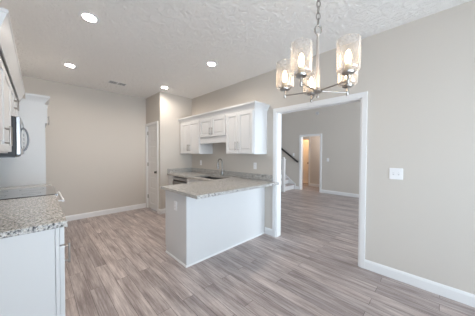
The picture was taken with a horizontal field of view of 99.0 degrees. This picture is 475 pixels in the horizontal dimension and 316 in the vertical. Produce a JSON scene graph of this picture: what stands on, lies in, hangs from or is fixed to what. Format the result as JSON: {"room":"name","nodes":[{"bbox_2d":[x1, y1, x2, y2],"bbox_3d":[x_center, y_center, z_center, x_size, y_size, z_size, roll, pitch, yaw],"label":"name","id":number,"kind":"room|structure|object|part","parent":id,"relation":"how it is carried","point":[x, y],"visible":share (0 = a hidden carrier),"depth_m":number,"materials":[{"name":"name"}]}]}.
{"room":"kitchen","nodes":[
{"label":"kitchen","id":0,"kind":"room"},
{"bbox_2d":[16,75,145,215],"bbox_3d":[-3.266,-0.106,4.259,2.575,2.740,0.120,-1,2,-45],"label":"wall","id":1,"kind":"structure","parent":0,"point":[95,139],"depth_m":4.34,"materials":[{"name":"beige paint"}]},
{"bbox_2d":[65,203,145,220],"bbox_3d":[-3.181,1.210,4.279,2.455,0.110,0.014,-1,2,-45],"label":"baseboard","id":2,"kind":"structure","parent":1,"relation":"attached to","point":[138,206],"depth_m":4.49,"materials":[{"name":"white paint"}]},
{"bbox_2d":[146,92,191,208],"bbox_3d":[-1.769,-0.117,5.159,0.820,2.740,0.940,-1,2,-45],"label":"wall","id":3,"kind":"structure","parent":0,"point":[164,108],"depth_m":4.70,"materials":[{"name":"beige paint"}]},
{"bbox_2d":[147,125,156,210],"bbox_3d":[-2.049,0.235,4.874,0.097,2.008,0.592,-1,2,-45],"label":"door","id":4,"kind":"structure","parent":3,"relation":"in","point":[152,130],"depth_m":4.90,"materials":[{"name":"white paint"}]},
{"bbox_2d":[145,121,158,212],"bbox_3d":[-2.023,0.206,4.896,0.118,2.102,0.734,-1,2,-45],"label":"trim","id":5,"kind":"structure","parent":3,"relation":"attached to","point":[155,122],"depth_m":5.07,"materials":[{"name":"white paint"}]},
{"bbox_2d":[158,209,164,213],"bbox_3d":[-1.708,1.208,4.642,0.179,0.110,0.102,-1,2,-45],"label":"baseboard","id":6,"kind":"structure","parent":3,"relation":"attached to","point":[160,211],"depth_m":4.58,"materials":[{"name":"white paint"}]},
{"bbox_2d":[0,0,471,98],"bbox_3d":[-0.291,-1.476,1.832,3.590,0.120,7.866,-1,2,-45],"label":"ceiling","id":7,"kind":"structure","parent":0,"point":[145,46],"depth_m":2.37,"materials":[{"name":"white paint"}]},
{"bbox_2d":[62,63,76,67],"bbox_3d":[-2.629,-1.462,3.182,0.184,0.032,0.184,-1,2,-45],"label":"recessed light","id":8,"kind":"object","parent":7,"relation":"in","point":[64,64],"visible":0.95,"depth_m":3.18,"materials":[{"name":"white plastic"}]},
{"bbox_2d":[78,11,99,22],"bbox_3d":[-1.502,-1.436,2.056,0.184,0.032,0.184,-1,2,-45],"label":"recessed light","id":9,"kind":"object","parent":7,"relation":"in","point":[87,16],"visible":0.98,"depth_m":2.05,"materials":[{"name":"white plastic"}]},
{"bbox_2d":[107,80,126,85],"bbox_3d":[-2.358,-1.465,3.983,0.310,0.004,0.170,-1,2,-45],"label":"ceiling vent","id":10,"kind":"object","parent":7,"relation":"in","point":[109,81],"visible":1,"depth_m":3.98,"materials":[{"name":"white plastic"}]},
{"bbox_2d":[205,61,217,66],"bbox_3d":[-0.398,-1.452,3.110,0.184,0.032,0.184,-1,2,-45],"label":"recessed light","id":11,"kind":"object","parent":7,"relation":"in","point":[209,63],"visible":0.95,"depth_m":3.11,"materials":[{"name":"white plastic"}]},
{"bbox_2d":[276,0,360,102],"bbox_3d":[0.634,-0.932,1.539,0.595,0.950,0.618,0,1,-8],"label":"chandelier","id":12,"kind":"object","parent":7,"relation":"hanging from","point":[348,70],"visible":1,"depth_m":1.53,"materials":[{"name":"silver metal"}]},
{"bbox_3d":[0.388,-0.675,1.657,0.142,0.205,0.142,-1,2,-45],"label":"lamp shade","id":13,"kind":"part","parent":12,"relation":"part of","materials":[{"name":"clear glass"}]},
{"bbox_3d":[0.388,-0.666,1.657,0.038,0.094,0.037,-1,2,-45],"label":"bulb","id":14,"kind":"part","parent":12,"relation":"part of","materials":[{"name":"white glass"}]},
{"bbox_3d":[0.489,-0.511,1.607,0.230,0.011,0.011,1,1,28],"label":"arm","id":15,"kind":"part","parent":12,"relation":"part of","materials":[{"name":"silver metal"}]},
{"bbox_3d":[0.430,-0.660,1.367,0.038,0.094,0.037,-1,2,-45],"label":"bulb","id":16,"kind":"part","parent":12,"relation":"part of","materials":[{"name":"white glass"}]},
{"bbox_3d":[0.430,-0.669,1.367,0.142,0.205,0.142,-1,2,-45],"label":"lamp shade","id":17,"kind":"part","parent":12,"relation":"part of","materials":[{"name":"clear glass"}]},
{"bbox_3d":[0.652,-0.677,1.787,0.142,0.205,0.142,-1,2,-45],"label":"lamp shade","id":18,"kind":"part","parent":12,"relation":"part of","materials":[{"name":"clear glass"}]},
{"bbox_3d":[0.651,-0.668,1.787,0.038,0.094,0.037,-1,2,-45],"label":"bulb","id":19,"kind":"part","parent":12,"relation":"part of","materials":[{"name":"white glass"}]},
{"bbox_3d":[0.609,-0.737,1.540,0.026,0.415,0.025,-1,2,-45],"label":"stem","id":20,"kind":"part","parent":12,"relation":"part of","materials":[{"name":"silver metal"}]},
{"bbox_3d":[0.611,-1.186,1.531,0.027,0.385,0.027,-1,2,-45],"label":"chain","id":21,"kind":"part","parent":12,"relation":"part of","materials":[{"name":"silver metal"}]},
{"bbox_3d":[0.668,-0.506,1.423,0.011,0.011,0.230,0,1,-26],"label":"arm","id":22,"kind":"part","parent":12,"relation":"part of","materials":[{"name":"silver metal"}]},
{"bbox_3d":[0.742,-0.509,1.563,0.230,0.011,0.011,0,1,-8],"label":"arm","id":23,"kind":"part","parent":12,"relation":"part of","materials":[{"name":"silver metal"}]},
{"bbox_3d":[0.857,-0.672,1.577,0.142,0.205,0.142,-1,2,-45],"label":"lamp shade","id":24,"kind":"part","parent":12,"relation":"part of","materials":[{"name":"clear glass"}]},
{"bbox_3d":[0.719,-0.513,1.320,0.019,0.066,0.019,-1,2,-45],"label":"post","id":25,"kind":"part","parent":12,"relation":"part of","materials":[{"name":"silver metal"}]},
{"bbox_3d":[0.720,-0.667,1.317,0.142,0.205,0.142,-1,2,-45],"label":"lamp shade","id":26,"kind":"part","parent":12,"relation":"part of","materials":[{"name":"clear glass"}]},
{"bbox_3d":[0.720,-0.658,1.317,0.038,0.094,0.037,-1,2,-45],"label":"bulb","id":27,"kind":"part","parent":12,"relation":"part of","materials":[{"name":"white glass"}]},
{"bbox_2d":[64,183,474,315],"bbox_3d":[1.936,1.334,4.822,10.900,0.120,8.900,-1,2,-45],"label":"floor","id":28,"kind":"structure","parent":0,"point":[120,264],"depth_m":2.26,"materials":[{"name":"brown wood"}]},
{"bbox_2d":[0,93,49,186],"bbox_3d":[-3.319,0.195,3.116,0.645,2.183,1.100,-1,2,-45],"label":"tall cabinet","id":29,"kind":"object","parent":28,"relation":"on","point":[29,168],"visible":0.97,"depth_m":2.83,"materials":[{"name":"white paint"}]},
{"bbox_3d":[-3.317,-0.847,3.093,0.639,0.098,1.100,-1,2,-45],"label":"crown","id":30,"kind":"part","parent":29,"relation":"part of","materials":[{"name":"white paint"}]},
{"bbox_3d":[-2.953,-0.647,3.123,0.024,0.270,0.465,-1,2,-45],"label":"door","id":31,"kind":"part","parent":29,"relation":"part of","materials":[{"name":"white paint"}]},
{"bbox_2d":[0,186,64,201],"bbox_3d":[-2.432,0.846,2.288,0.693,0.921,0.751,-1,2,-45],"label":"range","id":32,"kind":"object","parent":28,"relation":"on","point":[7,194],"visible":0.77,"depth_m":2.27,"materials":[{"name":"grey metal"}]},
{"bbox_3d":[-2.217,0.473,2.492,0.093,0.026,0.691,-1,2,-45],"label":"handle","id":33,"kind":"part","parent":32,"relation":"part of","materials":[{"name":"white plastic"}]},
{"bbox_2d":[0,225,70,315],"bbox_3d":[-1.781,0.885,1.578,0.660,0.876,1.167,-1,2,-45],"label":"base cabinet","id":34,"kind":"object","parent":28,"relation":"on","point":[32,265],"visible":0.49,"depth_m":1.26,"materials":[{"name":"white paint"}]},
{"bbox_2d":[0,195,66,238],"bbox_3d":[-1.777,0.379,1.549,0.635,0.138,1.198,-1,2,-45],"label":"countertop","id":35,"kind":"structure","parent":34,"relation":"on","point":[19,216],"depth_m":1.45,"materials":[{"name":"grey stone"}]},
{"bbox_3d":[-1.380,0.518,1.567,0.024,0.123,0.558,-1,2,-45],"label":"drawer","id":36,"kind":"part","parent":34,"relation":"part of","materials":[{"name":"white paint"}]},
{"bbox_3d":[-1.382,0.900,1.575,0.024,0.620,0.558,-1,2,-45],"label":"door","id":37,"kind":"part","parent":34,"relation":"part of","materials":[{"name":"white paint"}]},
{"bbox_3d":[-1.208,0.673,1.438,0.036,0.140,0.012,-1,2,-45],"label":"handle","id":38,"kind":"part","parent":34,"relation":"part of","materials":[{"name":"silver metal"}]},
{"bbox_2d":[169,175,174,184],"bbox_3d":[-1.291,0.823,4.827,0.623,0.876,0.232,-1,2,-45],"label":"filler panel","id":39,"kind":"object","parent":28,"relation":"on","point":[170,176],"visible":0.02,"depth_m":4.61,"materials":[{"name":"white paint"}]},
{"bbox_2d":[172,176,187,184],"bbox_3d":[-1.023,0.833,4.504,0.599,0.872,0.596,-1,2,-45],"label":"dishwasher","id":40,"kind":"object","parent":28,"relation":"on","point":[176,180],"visible":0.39,"depth_m":4.31,"materials":[{"name":"grey metal"}]},
{"bbox_3d":[-1.217,0.834,4.313,0.052,0.655,0.592,-1,2,-45],"label":"door","id":41,"kind":"part","parent":40,"relation":"part of","materials":[{"name":"silver metal"}]},
{"bbox_3d":[-1.216,0.450,4.305,0.054,0.043,0.592,-1,2,-45],"label":"control panel","id":42,"kind":"part","parent":40,"relation":"part of","materials":[{"name":"silver metal"}]},
{"bbox_2d":[187,178,202,182],"bbox_3d":[-0.479,0.844,3.960,0.684,0.876,0.930,-1,2,-45],"label":"base cabinet","id":43,"kind":"object","parent":28,"relation":"on","point":[188,179],"visible":0.11,"depth_m":3.93,"materials":[{"name":"white paint"}]},
{"bbox_3d":[-0.855,0.491,3.917,0.024,0.150,0.420,-1,2,-45],"label":"false drawer","id":44,"kind":"part","parent":43,"relation":"part of","materials":[{"name":"white paint"}]},
{"bbox_2d":[165,187,264,267],"bbox_3d":[-0.279,0.860,3.159,1.526,0.876,0.603,-1,2,-45],"label":"base cabinet","id":45,"kind":"object","parent":28,"relation":"on","point":[199,230],"visible":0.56,"depth_m":2.73,"materials":[{"name":"white paint"}]},
{"bbox_3d":[-0.800,0.868,2.632,0.020,0.876,0.559,-1,2,-45],"label":"panel","id":46,"kind":"part","parent":45,"relation":"part of","materials":[{"name":"white paint"}]},
{"bbox_3d":[-0.267,1.289,3.143,1.512,0.019,0.548,-1,2,-45],"label":"trim","id":47,"kind":"part","parent":45,"relation":"part of","materials":[{"name":"white paint"}]},
{"bbox_2d":[161,168,278,198],"bbox_3d":[-0.791,0.342,3.640,1.569,0.138,2.610,-1,2,-45],"label":"countertop","id":48,"kind":"structure","parent":45,"relation":"on","point":[233,182],"depth_m":3.17,"materials":[{"name":"grey stone"}]},
{"bbox_2d":[201,177,223,178],"bbox_3d":[-0.499,0.504,3.946,0.444,0.195,0.724,-1,2,-45],"label":"sink","id":49,"kind":"object","parent":48,"relation":"in","point":[201,177],"visible":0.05,"depth_m":4.24,"materials":[{"name":"silver metal"}]},
{"bbox_2d":[217,159,224,175],"bbox_3d":[-0.342,0.188,4.104,0.158,0.354,0.126,0,1,-14],"label":"kitchen faucet","id":50,"kind":"object","parent":48,"relation":"on","point":[222,172],"visible":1,"depth_m":4.12,"materials":[{"name":"silver metal"}]},
{"bbox_2d":[281,157,285,191],"bbox_3d":[1.658,0.600,7.300,0.130,1.250,0.130,-1,2,-45],"label":"newel post","id":51,"kind":"object","parent":28,"relation":"on","point":[283,159],"visible":1,"depth_m":7.26,"materials":[{"name":"white paint"}]},
{"bbox_2d":[281,170,295,191],"bbox_3d":[1.310,0.410,8.276,0.919,1.589,1.845,-1,2,-45],"label":"staircase","id":52,"kind":"structure","parent":28,"relation":"on","point":[289,184],"depth_m":7.96,"materials":[{"name":"white paint"}]},
{"bbox_3d":[-2.846,0.860,2.658,0.660,0.876,0.346,-1,2,-45],"label":"base cabinet","id":53,"kind":"object","parent":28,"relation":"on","visible":0},
{"bbox_2d":[0,184,51,189],"bbox_3d":[-2.853,0.353,2.639,0.635,0.138,0.347,-1,2,-45],"label":"countertop","id":54,"kind":"structure","parent":53,"relation":"on","point":[40,185],"depth_m":2.72,"materials":[{"name":"grey stone"}]},
{"bbox_2d":[310,136,319,183],"bbox_3d":[2.891,-0.011,8.333,1.180,2.440,3.000,-1,2,-45],"label":"wall","id":55,"kind":"structure","parent":0,"point":[314,140],"depth_m":8.61,"materials":[{"name":"beige paint"}]},
{"bbox_2d":[302,140,308,182],"bbox_3d":[2.993,0.166,9.422,0.732,2.008,0.097,0,1,-7],"label":"door","id":56,"kind":"structure","parent":55,"relation":"in","point":[305,142],"depth_m":9.46,"materials":[{"name":"white paint"}]},
{"bbox_2d":[303,137,309,185],"bbox_3d":[2.861,0.143,9.108,0.138,2.102,0.884,-1,2,-45],"label":"trim","id":57,"kind":"structure","parent":55,"relation":"attached to","point":[303,137],"depth_m":8.77,"materials":[{"name":"white paint"}]},
{"bbox_2d":[281,101,359,193],"bbox_3d":[3.728,-0.503,6.548,0.125,3.500,8.500,-1,2,-45],"label":"wall","id":58,"kind":"structure","parent":0,"point":[339,125],"depth_m":6.96,"materials":[{"name":"beige paint"}]},
{"bbox_2d":[281,147,297,162],"bbox_3d":[1.820,-0.385,8.339,0.088,1.109,1.510,-1,2,-45],"label":"handrail","id":59,"kind":"object","parent":58,"relation":"attached to","point":[282,149],"visible":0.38,"depth_m":8.06,"materials":[{"name":"black wood"}]},
{"bbox_2d":[299,133,321,191],"bbox_3d":[2.736,0.172,7.567,0.156,2.102,0.864,-1,2,-45],"label":"trim","id":60,"kind":"structure","parent":58,"relation":"attached to","point":[307,135],"depth_m":7.78,"materials":[{"name":"white paint"}]},
{"bbox_2d":[295,186,358,197],"bbox_3d":[4.460,1.212,5.737,0.019,0.110,6.260,-1,2,-45],"label":"baseboard","id":61,"kind":"structure","parent":58,"relation":"attached to","point":[296,187],"depth_m":6.81,"materials":[{"name":"white paint"}]},
{"bbox_2d":[192,0,474,294],"bbox_3d":[0.899,-0.447,3.115,0.115,3.500,7.586,-1,2,-45],"label":"wall","id":62,"kind":"structure","parent":0,"point":[418,76],"depth_m":2.11,"materials":[{"name":"beige paint"}]},
{"bbox_2d":[180,119,212,153],"bbox_3d":[-0.981,-0.464,4.659,0.390,0.740,0.834,-1,2,-45],"label":"upper cabinet","id":63,"kind":"object","parent":62,"relation":"attached to","point":[189,131],"visible":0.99,"depth_m":4.47,"materials":[{"name":"white paint"}]},
{"bbox_3d":[-1.204,-0.454,4.676,0.024,0.693,0.378,-1,2,-45],"label":"door","id":64,"kind":"part","parent":63,"relation":"part of","materials":[{"name":"white paint"}]},
{"bbox_3d":[-0.936,-0.448,4.404,0.024,0.693,0.378,-1,2,-45],"label":"door","id":65,"kind":"part","parent":63,"relation":"part of","materials":[{"name":"white paint"}]},
{"bbox_2d":[200,114,226,143],"bbox_3d":[-0.396,-0.558,4.065,0.390,0.525,0.829,-1,2,-45],"label":"upper cabinet","id":66,"kind":"object","parent":62,"relation":"attached to","point":[212,129],"visible":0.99,"depth_m":3.92,"materials":[{"name":"white paint"}]},
{"bbox_3d":[-0.641,-0.606,4.104,0.024,0.363,0.398,-1,2,-45],"label":"door","id":67,"kind":"part","parent":66,"relation":"part of","materials":[{"name":"white paint"}]},
{"bbox_3d":[-0.359,-0.599,3.818,0.024,0.363,0.398,-1,2,-45],"label":"door","id":68,"kind":"part","parent":66,"relation":"part of","materials":[{"name":"white paint"}]},
{"bbox_2d":[192,168,272,180],"bbox_3d":[-0.282,0.313,4.226,0.021,0.100,2.447,-1,2,-45],"label":"backsplash","id":69,"kind":"structure","parent":62,"relation":"attached to","point":[209,171],"depth_m":3.93,"materials":[{"name":"stone"}]},
{"bbox_2d":[226,108,266,153],"bbox_3d":[0.129,-0.438,3.535,0.390,0.740,0.664,-1,2,-45],"label":"upper cabinet","id":70,"kind":"object","parent":62,"relation":"attached to","point":[246,130],"visible":1,"depth_m":3.36,"materials":[{"name":"white paint"}]},
{"bbox_2d":[178,101,269,122],"bbox_3d":[-0.438,-0.859,4.107,0.384,0.098,2.400,-1,2,-45],"label":"crown molding","id":71,"kind":"structure","parent":70,"relation":"attached to","point":[253,104],"depth_m":3.57,"materials":[{"name":"white paint"}]},
{"bbox_3d":[-0.096,-0.428,3.554,0.024,0.693,0.293,-1,2,-45],"label":"door","id":72,"kind":"part","parent":70,"relation":"part of","materials":[{"name":"white paint"}]},
{"bbox_3d":[0.128,-0.422,3.326,0.024,0.693,0.338,-1,2,-45],"label":"door","id":73,"kind":"part","parent":70,"relation":"part of","materials":[{"name":"white paint"}]},
{"bbox_2d":[272,91,367,268],"bbox_3d":[1.101,0.257,2.921,0.151,2.102,1.332,-1,2,-45],"label":"trim","id":74,"kind":"structure","parent":62,"relation":"attached to","point":[362,97],"depth_m":2.65,"materials":[{"name":"white paint"}]},
{"bbox_2d":[265,227,474,307],"bbox_3d":[1.990,1.276,1.944,0.014,0.110,4.328,-1,2,-45],"label":"baseboard","id":75,"kind":"structure","parent":62,"relation":"attached to","point":[449,292],"depth_m":2.06,"materials":[{"name":"white paint"}]},
{"bbox_2d":[389,168,402,179],"bbox_3d":[1.719,0.172,2.200,0.016,0.122,0.118,-1,2,-45],"label":"light switch","id":76,"kind":"object","parent":62,"relation":"attached to","point":[394,173],"visible":1,"depth_m":2.20,"materials":[{"name":"white plastic"}]},
{"bbox_3d":[-1.475,-0.029,0.697,0.120,2.740,7.466,-1,2,-45],"label":"wall","id":77,"kind":"structure","parent":0,"visible":0},
{"bbox_2d":[0,56,12,152],"bbox_3d":[-1.914,-0.411,1.478,0.358,0.750,1.082,-1,2,-45],"label":"upper cabinet","id":78,"kind":"object","parent":77,"relation":"attached to","point":[6,134],"visible":1,"depth_m":1.58,"materials":[{"name":"white paint"}]},
{"bbox_3d":[-1.632,-0.381,1.379,0.024,0.673,0.523,-1,2,-45],"label":"door","id":79,"kind":"part","parent":78,"relation":"part of","materials":[{"name":"white paint"}]},
{"bbox_3d":[-2.007,-0.390,1.759,0.024,0.673,0.535,-1,2,-45],"label":"door","id":80,"kind":"part","parent":78,"relation":"part of","materials":[{"name":"white paint"}]},
{"bbox_3d":[-1.774,-0.172,1.569,0.036,0.150,0.012,-1,2,-45],"label":"handle","id":81,"kind":"part","parent":78,"relation":"part of","materials":[{"name":"silver metal"}]},
{"bbox_2d":[0,7,24,101],"bbox_3d":[-2.263,-0.808,1.847,0.388,0.138,2.261,-1,2,-45],"label":"crown molding","id":82,"kind":"structure","parent":78,"relation":"attached to","point":[8,52],"depth_m":1.55,"materials":[{"name":"white paint"}]},
{"bbox_2d":[10,83,18,116],"bbox_3d":[-2.559,-0.609,2.129,0.358,0.385,0.754,-1,2,-45],"label":"upper cabinet","id":83,"kind":"object","parent":77,"relation":"attached to","point":[13,97],"visible":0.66,"depth_m":2.19,"materials":[{"name":"white paint"}]},
{"bbox_3d":[-2.336,-0.580,2.090,0.024,0.308,0.365,-1,2,-45],"label":"door","id":84,"kind":"part","parent":83,"relation":"part of","materials":[{"name":"white paint"}]},
{"bbox_2d":[0,116,28,157],"bbox_3d":[-2.534,-0.211,2.163,0.432,0.405,0.749,-1,2,-45],"label":"microwave","id":85,"kind":"object","parent":83,"relation":"attached to","point":[17,125],"visible":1,"depth_m":2.00,"materials":[{"name":"silver metal"}]},
{"bbox_3d":[-2.365,-0.225,2.205,0.030,0.377,0.572,-1,2,-45],"label":"door","id":86,"kind":"part","parent":85,"relation":"part of","materials":[{"name":"silver metal"}]},
{"bbox_3d":[-2.504,-0.219,2.400,0.057,0.286,0.016,-1,2,-45],"label":"handle","id":87,"kind":"part","parent":85,"relation":"part of","materials":[{"name":"grey metal"}]},
{"bbox_3d":[-2.596,-0.587,2.353,0.024,0.308,0.365,-1,2,-45],"label":"door","id":88,"kind":"part","parent":83,"relation":"part of","materials":[{"name":"white paint"}]}
]}

